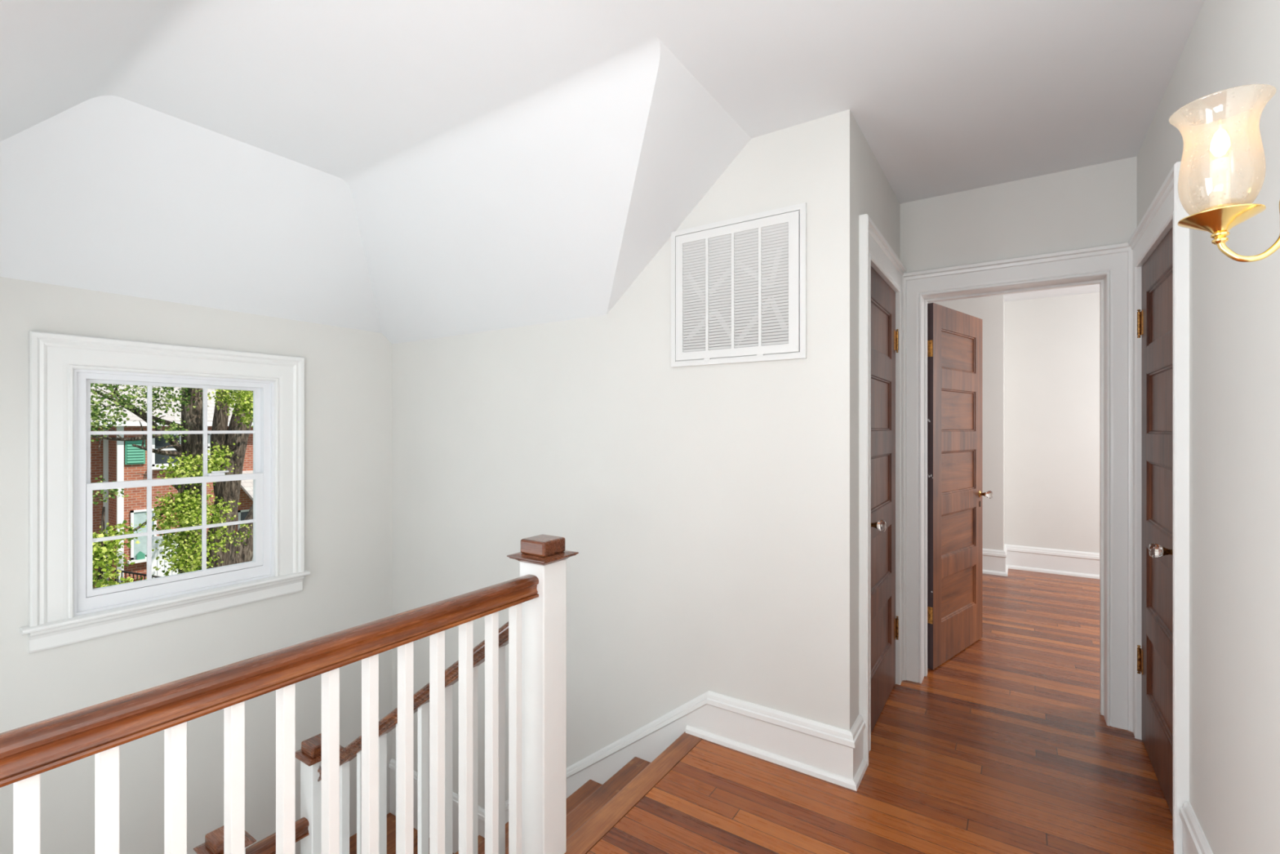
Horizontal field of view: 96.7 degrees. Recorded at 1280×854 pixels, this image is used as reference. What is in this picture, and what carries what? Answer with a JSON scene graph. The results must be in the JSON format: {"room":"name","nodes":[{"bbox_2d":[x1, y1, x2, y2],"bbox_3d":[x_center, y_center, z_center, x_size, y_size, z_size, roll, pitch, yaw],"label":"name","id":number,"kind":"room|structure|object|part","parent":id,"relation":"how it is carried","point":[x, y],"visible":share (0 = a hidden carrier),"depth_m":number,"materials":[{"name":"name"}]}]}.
{"room":"stair landing","nodes":[
{"label":"stair landing","id":0,"kind":"room"},
{"bbox_2d":[0,276,391,853],"bbox_3d":[-2.346,1.863,2.781,0.160,4.935,2.370,0,0,34],"label":"wall","id":1,"kind":"structure","parent":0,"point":[348,371],"depth_m":2.87,"materials":[{"name":"paint"}]},
{"bbox_2d":[19,330,310,653],"bbox_3d":[-2.274,0.270,2.829,0.207,1.329,1.124,0,0,34],"label":"window","id":2,"kind":"structure","parent":1,"relation":"attached to","point":[64,608],"depth_m":2.66,"materials":[{"name":"paint"}]},
{"bbox_3d":[-2.249,0.833,2.812,0.147,0.022,1.124,0,0,34],"label":"sill","id":3,"kind":"part","parent":2,"relation":"part of","materials":[{"name":"paint"}]},
{"bbox_3d":[-2.296,0.034,2.842,0.025,0.503,0.710,0,0,34],"label":"sash","id":4,"kind":"part","parent":2,"relation":"part of","materials":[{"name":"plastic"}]},
{"bbox_3d":[-2.299,0.285,2.842,0.150,1.074,0.802,0,0,34],"label":"frame","id":5,"kind":"part","parent":2,"relation":"part of","materials":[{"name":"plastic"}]},
{"bbox_3d":[-2.268,0.503,2.822,0.033,0.502,0.708,0,0,34],"label":"sash","id":6,"kind":"part","parent":2,"relation":"part of","materials":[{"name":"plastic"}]},
{"bbox_2d":[0,0,1204,344],"bbox_3d":[-0.943,-0.893,1.276,3.844,0.703,5.480,0,0,34],"label":"ceiling","id":7,"kind":"structure","parent":0,"point":[403,171],"depth_m":2.12,"materials":[{"name":"paint"}]},
{"bbox_2d":[391,109,856,808],"bbox_3d":[-0.434,1.548,2.992,2.989,5.565,0.100,0,0,34],"label":"wall","id":8,"kind":"structure","parent":0,"point":[708,512],"depth_m":2.59,"materials":[{"name":"paint"}]},
{"bbox_2d":[349,756,650,853],"bbox_3d":[-1.328,2.095,2.156,2.221,1.469,2.250,0,0,34],"label":"staircase","id":9,"kind":"structure","parent":8,"relation":"attached to","point":[592,796],"depth_m":2.54,"materials":[{"name":"brown wood"}]},
{"bbox_2d":[193,825,256,853],"bbox_3d":[-1.615,2.193,2.215,0.155,1.237,0.155,0,0,34],"label":"newel post","id":10,"kind":"object","parent":9,"relation":"on","point":[214,840],"visible":0.48,"depth_m":2.18,"materials":[{"name":"wood"}]},
{"bbox_2d":[245,817,309,853],"bbox_3d":[-1.520,2.104,2.364,0.057,0.816,0.251,0,0,34],"label":"stair railing","id":11,"kind":"object","parent":9,"relation":"on","point":[267,845],"visible":0.7,"depth_m":2.34,"materials":[{"name":"brown wood"}]},
{"bbox_2d":[295,733,344,853],"bbox_3d":[-1.419,1.946,2.509,0.155,1.133,0.155,0,0,34],"label":"newel post","id":12,"kind":"object","parent":9,"relation":"on","point":[309,755],"visible":0.52,"depth_m":2.46,"materials":[{"name":"paint"}]},
{"bbox_2d":[317,621,508,853],"bbox_3d":[-0.860,1.437,2.137,1.241,1.756,0.057,0,0,34],"label":"stair railing","id":13,"kind":"object","parent":9,"relation":"on","point":[421,697],"visible":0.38,"depth_m":2.08,"materials":[{"name":"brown wood"}]},
{"bbox_3d":[-0.860,1.046,2.137,1.241,0.974,0.057,0,0,34],"label":"handrail","id":14,"kind":"part","parent":13,"relation":"part of","materials":[{"name":"brown wood"}]},
{"bbox_2d":[388,690,867,853],"bbox_3d":[-0.374,1.982,2.963,2.921,1.697,0.182,0,0,34],"label":"baseboard","id":15,"kind":"structure","parent":8,"relation":"attached to","point":[825,752],"depth_m":2.36,"materials":[{"name":"paint"}]},
{"bbox_2d":[564,731,702,853],"bbox_3d":[-0.419,1.344,1.558,0.175,0.030,2.270,0,0,34],"label":"stair nosing","id":16,"kind":"structure","parent":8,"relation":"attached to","point":[588,834],"depth_m":2.04,"materials":[{"name":"brown wood"}]},
{"bbox_2d":[0,573,538,853],"bbox_3d":[-0.692,0.888,1.171,0.057,0.882,1.320,0,0,34],"label":"stair railing","id":17,"kind":"object","parent":16,"relation":"on","point":[28,751],"visible":1,"depth_m":1.20,"materials":[{"name":"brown wood"}]},
{"bbox_2d":[506,533,578,853],"bbox_3d":[-0.300,0.837,1.764,0.155,0.985,0.155,0,0,34],"label":"newel post","id":18,"kind":"object","parent":16,"relation":"on","point":[544,617],"visible":0.99,"depth_m":1.73,"materials":[{"name":"paint"}]},
{"bbox_2d":[671,202,806,367],"bbox_3d":[0.392,-0.568,2.372,0.604,0.601,0.017,0,0,34],"label":"air vent","id":19,"kind":"object","parent":8,"relation":"in","point":[739,284],"visible":1,"depth_m":2.35,"materials":[{"name":"metal"}]},
{"bbox_2d":[856,122,900,718],"bbox_3d":[1.060,0.048,2.647,0.120,2.565,0.980,0,0,34],"label":"wall","id":20,"kind":"structure","parent":0,"point":[876,198],"depth_m":2.31,"materials":[{"name":"paint"}]},
{"bbox_2d":[871,266,898,733],"bbox_3d":[1.147,0.315,2.650,0.106,2.019,0.708,0,0,34],"label":"door","id":21,"kind":"structure","parent":20,"relation":"in","point":[884,336],"depth_m":2.70,"materials":[{"name":"brown wood"}]},
{"bbox_3d":[0.985,0.414,2.404,0.036,0.044,0.044,0,0,34],"label":"knob","id":22,"kind":"part","parent":21,"relation":"part of","materials":[{"name":"gold metal"}]},
{"bbox_3d":[1.114,-0.452,2.664,0.035,0.232,0.479,0,0,34],"label":"panel","id":23,"kind":"part","parent":21,"relation":"part of","materials":[{"name":"brown wood"}]},
{"bbox_3d":[1.114,-0.105,2.664,0.035,0.252,0.479,0,0,34],"label":"panel","id":24,"kind":"part","parent":21,"relation":"part of","materials":[{"name":"brown wood"}]},
{"bbox_3d":[1.114,0.253,2.664,0.035,0.252,0.479,0,0,34],"label":"panel","id":25,"kind":"part","parent":21,"relation":"part of","materials":[{"name":"brown wood"}]},
{"bbox_3d":[1.114,0.609,2.664,0.035,0.252,0.479,0,0,34],"label":"panel","id":26,"kind":"part","parent":21,"relation":"part of","materials":[{"name":"brown wood"}]},
{"bbox_3d":[1.114,0.968,2.664,0.035,0.252,0.479,0,0,34],"label":"panel","id":27,"kind":"part","parent":21,"relation":"part of","materials":[{"name":"brown wood"}]},
{"bbox_3d":[1.014,0.414,2.385,0.034,0.050,0.050,0,0,34],"label":"knob glass","id":28,"kind":"part","parent":21,"relation":"part of","materials":[{"name":"white"}]},
{"bbox_2d":[586,568,1173,853],"bbox_3d":[1.427,1.355,1.602,4.400,0.050,8.650,0,0,34],"label":"floor","id":29,"kind":"structure","parent":0,"point":[1006,745],"depth_m":2.15,"materials":[{"name":"brown wood"}]},
{"bbox_2d":[927,292,1099,553],"bbox_3d":[3.731,0.048,5.061,4.400,2.565,0.440,0,0,34],"label":"wall","id":30,"kind":"structure","parent":0,"point":[1041,356],"depth_m":5.17,"materials":[{"name":"paint"}]},
{"bbox_2d":[982,543,1099,578],"bbox_3d":[3.694,1.220,5.006,4.400,0.221,0.372,0,0,34],"label":"baseboard","id":31,"kind":"structure","parent":30,"relation":"attached to","point":[1053,561],"depth_m":5.15,"materials":[{"name":"paint"}]},
{"bbox_2d":[928,284,1099,302],"bbox_3d":[3.007,-1.215,3.975,4.400,0.060,3.050,0,0,34],"label":"ceiling","id":32,"kind":"structure","parent":0,"point":[1095,287],"depth_m":5.05,"materials":[{"name":"paint"}]},
{"bbox_2d":[900,156,1137,272],"bbox_3d":[2.115,0.048,2.635,4.400,2.565,0.170,0,0,34],"label":"wall","id":33,"kind":"structure","parent":0,"point":[1092,206],"depth_m":2.72,"materials":[{"name":"paint"}]},
{"bbox_2d":[927,302,992,669],"bbox_3d":[1.861,0.323,3.353,0.751,2.002,0.176,0,0,-41],"label":"door","id":34,"kind":"structure","parent":33,"relation":"in","point":[954,337],"depth_m":3.31,"materials":[{"name":"brown wood"}]},
{"bbox_3d":[1.866,-0.440,3.357,0.521,0.230,0.035,0,0,-41],"label":"panel","id":35,"kind":"part","parent":34,"relation":"part of","materials":[{"name":"brown wood"}]},
{"bbox_3d":[1.866,-0.095,3.357,0.521,0.250,0.035,0,0,-41],"label":"panel","id":36,"kind":"part","parent":34,"relation":"part of","materials":[{"name":"brown wood"}]},
{"bbox_3d":[1.866,0.260,3.357,0.521,0.250,0.035,0,0,-41],"label":"panel","id":37,"kind":"part","parent":34,"relation":"part of","materials":[{"name":"brown wood"}]},
{"bbox_3d":[1.866,0.614,3.357,0.521,0.250,0.035,0,0,-41],"label":"panel","id":38,"kind":"part","parent":34,"relation":"part of","materials":[{"name":"brown wood"}]},
{"bbox_3d":[1.866,0.970,3.357,0.521,0.250,0.035,0,0,-41],"label":"panel","id":39,"kind":"part","parent":34,"relation":"part of","materials":[{"name":"brown wood"}]},
{"bbox_3d":[2.135,0.418,3.541,0.044,0.044,0.036,0,0,-41],"label":"knob","id":40,"kind":"part","parent":34,"relation":"part of","materials":[{"name":"gold metal"}]},
{"bbox_3d":[2.158,0.418,3.514,0.050,0.050,0.034,0,0,-41],"label":"knob glass","id":41,"kind":"part","parent":34,"relation":"part of","materials":[{"name":"white"}]},
{"bbox_2d":[858,160,1189,853],"bbox_3d":[1.568,0.247,2.440,1.195,2.166,1.100,0,0,34],"label":"door frame","id":42,"kind":"structure","parent":33,"relation":"attached to","point":[1108,266],"depth_m":2.51,"materials":[{"name":"paint"}]},
{"bbox_2d":[1137,0,1279,853],"bbox_3d":[0.707,0.048,0.178,0.120,2.565,5.480,0,0,34],"label":"wall","id":43,"kind":"structure","parent":0,"point":[1234,306],"depth_m":1.36,"materials":[{"name":"paint"}]},
{"bbox_2d":[1137,227,1172,815],"bbox_3d":[1.925,0.323,2.138,0.106,2.003,0.718,0,0,34],"label":"door","id":44,"kind":"structure","parent":43,"relation":"in","point":[1154,321],"depth_m":2.17,"materials":[{"name":"brown wood"}]},
{"bbox_3d":[1.726,0.414,1.905,0.034,0.050,0.050,0,0,34],"label":"knob glass","id":45,"kind":"part","parent":44,"relation":"part of","materials":[{"name":"white"}]},
{"bbox_3d":[1.950,-0.440,2.113,0.035,0.230,0.489,0,0,34],"label":"panel","id":46,"kind":"part","parent":44,"relation":"part of","materials":[{"name":"brown wood"}]},
{"bbox_3d":[1.950,-0.095,2.113,0.035,0.250,0.489,0,0,34],"label":"panel","id":47,"kind":"part","parent":44,"relation":"part of","materials":[{"name":"brown wood"}]},
{"bbox_3d":[1.950,0.260,2.113,0.035,0.250,0.489,0,0,34],"label":"panel","id":48,"kind":"part","parent":44,"relation":"part of","materials":[{"name":"brown wood"}]},
{"bbox_3d":[1.950,0.614,2.113,0.035,0.250,0.489,0,0,34],"label":"panel","id":49,"kind":"part","parent":44,"relation":"part of","materials":[{"name":"brown wood"}]},
{"bbox_3d":[1.950,0.970,2.113,0.035,0.250,0.489,0,0,34],"label":"panel","id":50,"kind":"part","parent":44,"relation":"part of","materials":[{"name":"brown wood"}]},
{"bbox_3d":[1.755,0.414,1.885,0.036,0.044,0.044,0,0,34],"label":"knob","id":51,"kind":"part","parent":44,"relation":"part of","materials":[{"name":"gold metal"}]},
{"bbox_2d":[1178,800,1213,853],"bbox_3d":[0.387,1.232,-0.165,0.032,0.197,4.554,0,0,34],"label":"baseboard","id":52,"kind":"structure","parent":43,"relation":"attached to","point":[1194,841],"depth_m":1.64,"materials":[{"name":"paint"}]},
{"bbox_2d":[1168,84,1279,262],"bbox_3d":[0.876,-0.334,0.762,0.246,0.236,0.106,0,0,34],"label":"wall sconce","id":53,"kind":"object","parent":43,"relation":"attached to","point":[1222,215],"visible":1,"depth_m":0.79,"materials":[{"name":"gold metal"}]},
{"bbox_3d":[0.892,-0.280,0.752,0.187,0.104,0.008,0,0,34],"label":"arm","id":54,"kind":"part","parent":53,"relation":"part of","materials":[{"name":"gold metal"}]},
{"label":"outside","id":55,"kind":"structure","parent":0,"visible":0},
{"bbox_3d":[-20.926,7.430,25.949,56.400,0.200,60.000,0,0,34],"label":"ground","id":56,"kind":"structure","parent":55,"visible":0},
{"bbox_2d":[92,506,146,588],"bbox_3d":[-7.675,4.230,7.987,1.001,6.202,0.968,0,0,-14],"label":"bush","id":57,"kind":"object","parent":56,"relation":"on","point":[100,562],"visible":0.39,"depth_m":8.05,"materials":[{"name":"green plant"}]},
{"bbox_2d":[114,568,161,582],"bbox_3d":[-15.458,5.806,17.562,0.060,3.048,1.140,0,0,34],"label":"iron railing","id":58,"kind":"object","parent":56,"relation":"on","point":[122,571],"visible":0.27,"depth_m":17.37,"materials":[{"name":"black metal"}]},
{"bbox_2d":[90,382,203,573],"bbox_3d":[-7.946,1.581,9.066,1.323,11.505,2.056,0,0,34],"label":"tree","id":59,"kind":"object","parent":56,"relation":"on","point":[191,408],"visible":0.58,"depth_m":9.25,"materials":[{"name":"green plant"}]},
{"bbox_3d":[-7.914,0.098,9.045,1.247,2.298,2.056,0,0,34],"label":"crown","id":60,"kind":"part","parent":59,"relation":"part of","materials":[{"name":"green plant"}]},
{"bbox_2d":[142,441,240,576],"bbox_3d":[-7.428,3.788,9.441,0.987,7.086,1.250,0,0,9],"label":"bush","id":61,"kind":"object","parent":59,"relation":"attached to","point":[187,515],"visible":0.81,"depth_m":9.30,"materials":[{"name":"green plant"}]},
{"bbox_3d":[-7.607,3.979,9.512,0.082,6.704,0.271,0,0,28],"label":"stem","id":62,"kind":"part","parent":61,"relation":"part of","materials":[{"name":"green plant"}]},
{"bbox_2d":[151,533,178,577],"bbox_3d":[-15.283,5.405,18.257,0.120,3.850,0.750,0,0,34],"label":"screen","id":63,"kind":"object","parent":56,"relation":"on","point":[155,553],"visible":0.1,"depth_m":18.12,"materials":[{"name":"white"}]},
{"bbox_2d":[90,383,253,588],"bbox_3d":[-19.980,0.030,20.513,12.000,14.600,22.000,0,0,34],"label":"house","id":64,"kind":"structure","parent":56,"relation":"on","point":[115,460],"depth_m":18.60,"materials":[{"name":"brick"}]},
{"bbox_2d":[124,440,145,464],"bbox_3d":[-16.433,0.780,18.524,0.090,0.860,0.500,0,0,34],"label":"shutter","id":65,"kind":"object","parent":64,"relation":"hanging from","point":[133,455],"depth_m":18.48,"materials":[{"name":"teal wood"}]},
{"bbox_2d":[136,551,145,559],"bbox_3d":[-16.301,4.185,18.568,0.120,0.250,0.200,0,0,34],"label":"birdhouse","id":66,"kind":"object","parent":64,"relation":"on","point":[140,555],"visible":1,"depth_m":18.53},
{"bbox_2d":[192,389,253,568],"bbox_3d":[-7.229,2.614,10.182,1.264,9.433,1.510,0,0,-30],"label":"tree","id":67,"kind":"object","parent":56,"relation":"on","point":[242,418],"visible":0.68,"depth_m":10.25,"materials":[{"name":"green plant"}]},
{"bbox_3d":[-7.056,-0.402,9.980,1.040,0.860,0.934,0,0,-6],"label":"crown","id":68,"kind":"part","parent":67,"relation":"part of","materials":[{"name":"green plant"}]},
{"bbox_2d":[232,503,253,564],"bbox_3d":[-7.829,4.157,10.796,1.329,6.365,2.774,0,0,-20],"label":"tree","id":69,"kind":"object","parent":56,"relation":"on","point":[243,538],"visible":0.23,"depth_m":11.48,"materials":[{"name":"green plant"}]},
{"bbox_3d":[-7.396,2.363,10.519,0.632,1.027,1.965,0,0,-24],"label":"crown","id":70,"kind":"part","parent":69,"relation":"part of","materials":[{"name":"green plant"}]}
]}

